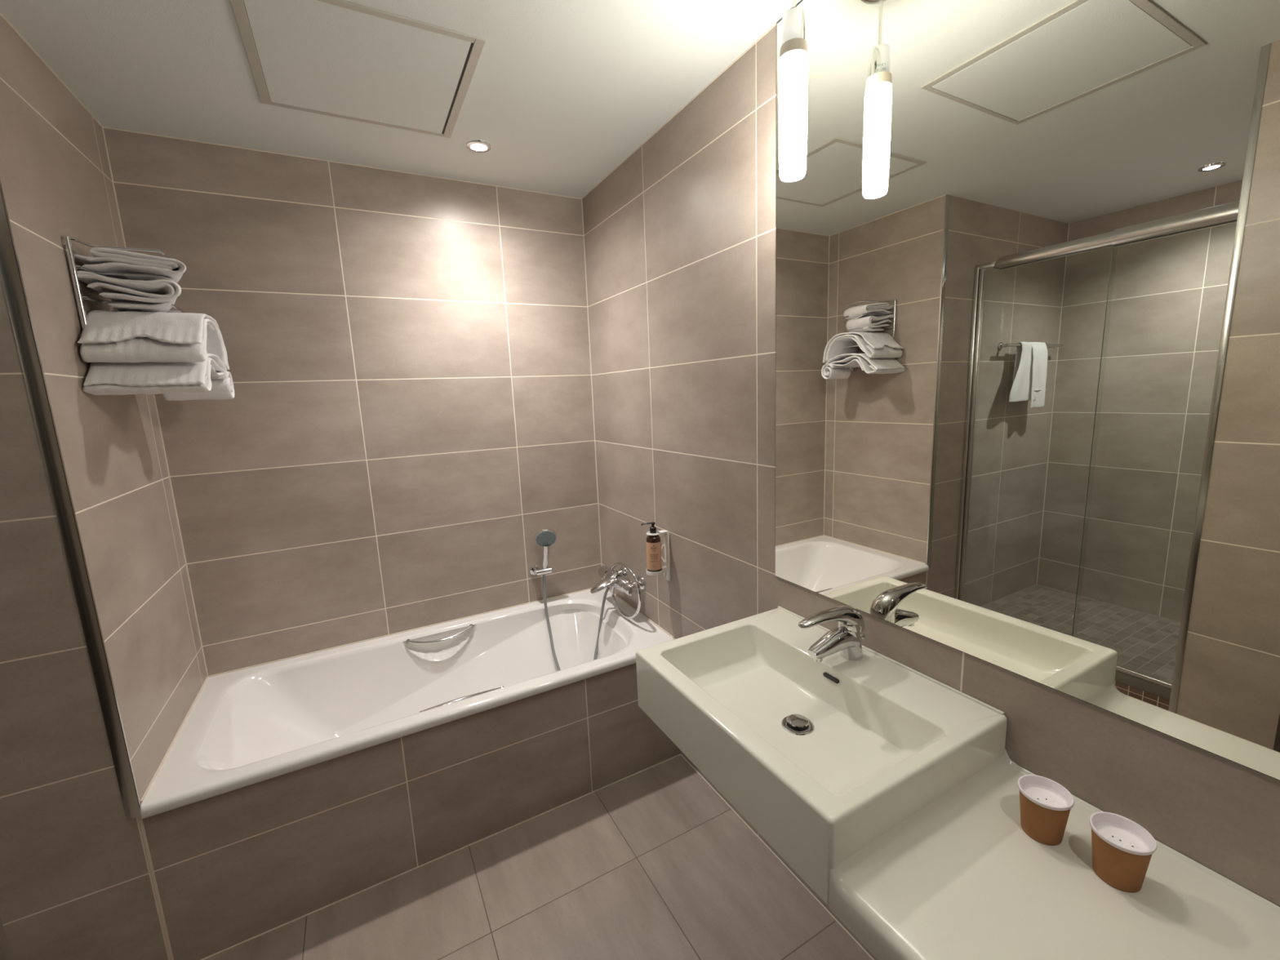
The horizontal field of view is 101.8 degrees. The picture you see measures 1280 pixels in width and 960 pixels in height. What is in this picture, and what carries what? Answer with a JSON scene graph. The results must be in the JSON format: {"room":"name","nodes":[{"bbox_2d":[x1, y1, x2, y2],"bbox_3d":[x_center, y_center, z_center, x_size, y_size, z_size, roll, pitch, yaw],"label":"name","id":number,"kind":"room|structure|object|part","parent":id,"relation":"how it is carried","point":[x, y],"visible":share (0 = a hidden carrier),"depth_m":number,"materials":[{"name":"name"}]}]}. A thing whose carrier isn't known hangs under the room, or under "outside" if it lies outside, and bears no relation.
{"room":"hotel bathroom","nodes":[
{"label":"hotel bathroom","id":0,"kind":"room"},
{"bbox_2d":[0,15,680,959],"bbox_3d":[-1.318,0.091,1.541,2.900,2.320,0.696,-7,11,-28],"label":"wall","id":1,"kind":"structure","parent":0,"point":[76,881],"depth_m":1.35,"materials":[{"name":"tile"}]},
{"bbox_2d":[0,179,140,820],"bbox_3d":[-1.288,-0.079,1.134,0.029,1.854,0.006,-7,11,-28],"label":"trim","id":2,"kind":"structure","parent":1,"relation":"attached to","point":[10,268],"depth_m":1.15,"materials":[{"name":"metal"}]},
{"bbox_2d":[61,235,184,365],"bbox_3d":[-1.389,-0.446,1.448,0.172,0.354,0.271,-7,11,-28],"label":"towel rack","id":3,"kind":"object","parent":1,"relation":"attached to","point":[66,241],"visible":0.34,"depth_m":1.30,"materials":[{"name":"silver metal"}]},
{"bbox_2d":[78,311,229,368],"bbox_3d":[-1.343,-0.393,1.455,0.240,0.149,0.334,-7,11,-28],"label":"bath towel","id":4,"kind":"object","parent":3,"relation":"on","point":[107,336],"visible":0.96,"depth_m":1.35,"materials":[{"name":"white fabric"}]},
{"bbox_2d":[77,270,181,312],"bbox_3d":[-1.364,-0.506,1.422,0.212,0.091,0.203,-7,11,-28],"label":"hand towel","id":5,"kind":"object","parent":4,"relation":"on","point":[155,295],"visible":0.97,"depth_m":1.36,"materials":[{"name":"white fabric"}]},
{"bbox_2d":[74,247,186,283],"bbox_3d":[-1.361,-0.574,1.425,0.221,0.080,0.205,-7,11,-28],"label":"hand towel","id":6,"kind":"object","parent":5,"relation":"on","point":[103,260],"visible":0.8,"depth_m":1.35,"materials":[{"name":"white fabric"}]},
{"bbox_2d":[82,353,235,400],"bbox_3d":[-1.338,-0.291,1.467,0.249,0.133,0.362,-7,11,-28],"label":"bath towel","id":7,"kind":"object","parent":3,"relation":"on","point":[209,379],"visible":0.86,"depth_m":1.35,"materials":[{"name":"white fabric"}]},
{"bbox_2d":[137,816,173,959],"bbox_3d":[-1.232,1.063,1.328,0.006,0.466,0.001,-7,11,-28],"label":"trim","id":8,"kind":"structure","parent":1,"relation":"attached to","point":[140,820],"depth_m":1.32,"materials":[{"name":"tile"}]},
{"bbox_2d":[140,587,676,802],"bbox_3d":[-0.714,0.669,1.959,1.581,0.004,0.696,-7,11,-28],"label":"trim","id":9,"kind":"structure","parent":1,"relation":"attached to","point":[640,613],"depth_m":2.04,"materials":[{"name":"tile"}]},
{"bbox_2d":[646,529,671,581],"bbox_3d":[0.067,0.296,1.994,0.094,0.199,0.065,-7,11,-28],"label":"bracket","id":10,"kind":"object","parent":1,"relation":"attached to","point":[666,569],"visible":0.76,"depth_m":2.00,"materials":[{"name":"white plastic"}]},
{"bbox_2d":[640,521,662,572],"bbox_3d":[0.048,0.255,1.979,0.065,0.194,0.060,-7,11,-28],"label":"soap bottle","id":11,"kind":"object","parent":10,"relation":"in","point":[654,562],"visible":1,"depth_m":1.96,"materials":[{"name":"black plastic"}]},
{"bbox_2d":[103,128,601,675],"bbox_3d":[-1.466,0.035,1.911,3.000,2.320,0.100,-7,11,-28],"label":"wall","id":12,"kind":"structure","parent":0,"point":[408,355],"depth_m":2.02,"materials":[{"name":"tile"}]},
{"bbox_2d":[102,127,208,675],"bbox_3d":[-1.609,-0.179,1.741,0.003,1.830,0.003,-7,11,-28],"label":"trim","id":13,"kind":"structure","parent":12,"relation":"attached to","point":[102,127],"depth_m":1.76,"materials":[{"name":"tile"}]},
{"bbox_2d":[0,13,777,199],"bbox_3d":[-0.657,-1.092,1.424,1.581,0.003,1.236,-7,11,-28],"label":"trim","id":14,"kind":"structure","parent":12,"relation":"attached to","point":[1,15],"depth_m":1.68,"materials":[{"name":"paint"}]},
{"bbox_2d":[581,199,602,579],"bbox_3d":[-0.225,-0.359,2.479,0.003,1.830,0.003,-7,11,-28],"label":"trim","id":15,"kind":"structure","parent":12,"relation":"attached to","point":[581,199],"depth_m":2.46,"materials":[{"name":"tile"}]},
{"bbox_2d":[0,0,802,198],"bbox_3d":[-0.723,-0.949,0.278,3.000,0.100,3.400,-7,11,-28],"label":"ceiling","id":16,"kind":"structure","parent":0,"point":[561,93],"depth_m":1.40,"materials":[{"name":"paint"}]},
{"bbox_2d":[230,0,485,137],"bbox_3d":[-0.733,-1.081,1.383,0.519,0.004,0.533,-7,11,-28],"label":"ceiling hatch","id":17,"kind":"object","parent":16,"relation":"attached to","point":[343,59],"visible":1,"depth_m":1.33,"materials":[{"name":"paint"}]},
{"bbox_2d":[466,139,491,152],"bbox_3d":[-0.560,-1.157,1.805,0.084,0.008,0.084,-7,11,-28],"label":"recessed light","id":18,"kind":"object","parent":16,"relation":"in","point":[475,145],"visible":1,"depth_m":1.79,"materials":[{"name":"silver metal"}]},
{"bbox_2d":[778,0,808,182],"bbox_3d":[0.314,-0.851,1.062,0.096,0.434,0.096,-7,11,-28],"label":"pendant lamp","id":19,"kind":"object","parent":16,"relation":"hanging from","point":[793,62],"visible":1,"depth_m":1.05,"materials":[{"name":"glass"}]},
{"bbox_3d":[0.308,-0.985,1.040,0.008,0.107,0.008,-7,11,-28],"label":"rod","id":20,"kind":"part","parent":19,"relation":"part of","materials":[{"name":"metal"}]},
{"bbox_2d":[204,755,871,959],"bbox_3d":[-0.626,1.435,0.677,3.000,0.100,3.400,-7,11,-28],"label":"floor","id":21,"kind":"structure","parent":0,"point":[651,864],"depth_m":1.52,"materials":[{"name":"tile"}]},
{"bbox_2d":[139,588,674,818],"bbox_3d":[-0.702,0.863,1.983,1.577,0.386,0.711,-7,11,-28],"label":"bathtub","id":22,"kind":"object","parent":21,"relation":"on","point":[251,726],"visible":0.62,"depth_m":2.00,"materials":[{"name":"ceramic"}]},
{"bbox_3d":[-0.841,0.657,2.197,0.280,0.030,0.075,-7,11,-28],"label":"grab handle","id":23,"kind":"part","parent":22,"relation":"part of","materials":[{"name":"silver metal"}]},
{"bbox_3d":[-0.581,0.728,1.711,0.280,0.030,0.075,-7,11,-28],"label":"grab handle","id":24,"kind":"part","parent":22,"relation":"part of","materials":[{"name":"silver metal"}]},
{"bbox_2d":[582,3,1279,959],"bbox_3d":[0.621,0.084,1.112,0.100,2.320,3.300,-7,11,-28],"label":"wall","id":25,"kind":"structure","parent":0,"point":[680,237],"depth_m":1.56,"materials":[{"name":"tile"}]},
{"bbox_2d":[200,754,874,959],"bbox_3d":[0.073,1.359,0.651,1.581,0.003,2.504,-7,11,-28],"label":"trim","id":26,"kind":"structure","parent":25,"relation":"attached to","point":[726,803],"depth_m":1.63,"materials":[{"name":"tile"}]},
{"bbox_2d":[529,528,641,671],"bbox_3d":[-0.246,0.584,2.293,0.602,0.710,0.238,1,10,17],"label":"shower","id":27,"kind":"object","parent":25,"relation":"attached to","point":[544,538],"visible":0.76,"depth_m":2.36,"materials":[{"name":"silver metal"}]},
{"bbox_3d":[-0.435,0.368,2.404,0.044,0.141,0.029,4,12,35],"label":"handle","id":28,"kind":"part","parent":27,"relation":"part of","materials":[{"name":"silver metal"}]},
{"bbox_2d":[590,565,645,596],"bbox_3d":[-0.131,0.439,2.288,0.200,0.085,0.306,-7,11,-28],"label":"mixer","id":29,"kind":"object","parent":25,"relation":"attached to","point":[618,579],"visible":0.89,"depth_m":2.23,"materials":[{"name":"silver metal"}]},
{"bbox_3d":[-0.152,0.451,2.254,0.129,0.056,0.070,-7,11,-28],"label":"spout","id":30,"kind":"part","parent":29,"relation":"part of","materials":[{"name":"silver metal"}]},
{"bbox_3d":[-0.156,0.429,2.404,0.061,0.060,0.078,-7,11,-28],"label":"knob","id":31,"kind":"part","parent":29,"relation":"part of","materials":[{"name":"silver metal"}]},
{"bbox_2d":[635,605,1279,959],"bbox_3d":[0.592,0.568,0.675,0.468,0.158,1.654,-7,11,-28],"label":"washbasin","id":32,"kind":"object","parent":25,"relation":"attached to","point":[891,790],"visible":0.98,"depth_m":0.83,"materials":[{"name":"ceramic"}]},
{"bbox_2d":[635,608,1007,906],"bbox_3d":[0.340,0.504,1.132,0.468,0.154,0.604,-7,11,-28],"label":"basin","id":33,"kind":"object","parent":32,"relation":"in","point":[836,761],"depth_m":1.01,"materials":[{"name":"ceramic"}]},
{"bbox_2d":[798,605,866,662],"bbox_3d":[0.436,0.351,1.168,0.207,0.127,0.052,-7,11,-28],"label":"tap","id":34,"kind":"object","parent":32,"relation":"on","point":[846,639],"visible":1,"depth_m":1.16,"materials":[{"name":"silver metal"}]},
{"bbox_3d":[0.426,0.327,1.159,0.187,0.076,0.052,-7,11,-28],"label":"lever","id":35,"kind":"part","parent":34,"relation":"part of","materials":[{"name":"silver metal"}]},
{"bbox_3d":[0.434,0.367,1.170,0.135,0.058,0.048,-7,11,-28],"label":"spout","id":36,"kind":"part","parent":34,"relation":"part of","materials":[{"name":"silver metal"}]},
{"bbox_2d":[1017,774,1074,845],"bbox_3d":[0.636,0.523,0.820,0.071,0.074,0.071,-7,11,-28],"label":"paper cup","id":37,"kind":"object","parent":32,"relation":"on","point":[1046,805],"visible":1,"depth_m":0.81,"materials":[{"name":"brown paper"}]},
{"bbox_3d":[0.635,0.501,0.816,0.059,0.004,0.059,-7,11,-28],"label":"lid","id":38,"kind":"part","parent":37,"relation":"part of","materials":[{"name":"plastic"}]},
{"bbox_2d":[829,748,1279,959],"bbox_3d":[0.737,0.641,0.420,0.468,0.087,1.052,-7,11,-28],"label":"shelf","id":39,"kind":"object","parent":32,"relation":"attached to","point":[955,873],"depth_m":0.73,"materials":[{"name":"ceramic"}]},
{"bbox_2d":[1088,811,1156,892],"bbox_3d":[0.684,0.534,0.743,0.071,0.074,0.071,-7,11,-28],"label":"paper cup","id":40,"kind":"object","parent":32,"relation":"on","point":[1122,850],"visible":1,"depth_m":0.73,"materials":[{"name":"brown paper"}]},
{"bbox_3d":[0.683,0.512,0.739,0.059,0.004,0.059,-7,11,-28],"label":"lid","id":41,"kind":"part","parent":40,"relation":"part of","materials":[{"name":"plastic"}]},
{"bbox_2d":[774,0,1279,780],"bbox_3d":[0.714,-0.321,0.726,0.005,1.394,1.482,-7,11,-28],"label":"wall mirror","id":42,"kind":"object","parent":25,"relation":"attached to","point":[1027,269],"visible":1,"depth_m":0.84,"materials":[{"name":"clear glass"}]},
{"bbox_3d":[-1.169,0.354,-0.070,1.595,2.320,0.228,-7,11,-28],"label":"wall pier","id":43,"kind":"object","parent":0,"visible":0},
{"bbox_2d":[0,918,12,959],"bbox_3d":[-0.521,0.250,0.396,0.003,2.320,0.018,-7,11,-28],"label":"trim","id":44,"kind":"structure","parent":43,"relation":"attached to","point":[5,953],"depth_m":0.42,"materials":[{"name":"metal"}]}
]}

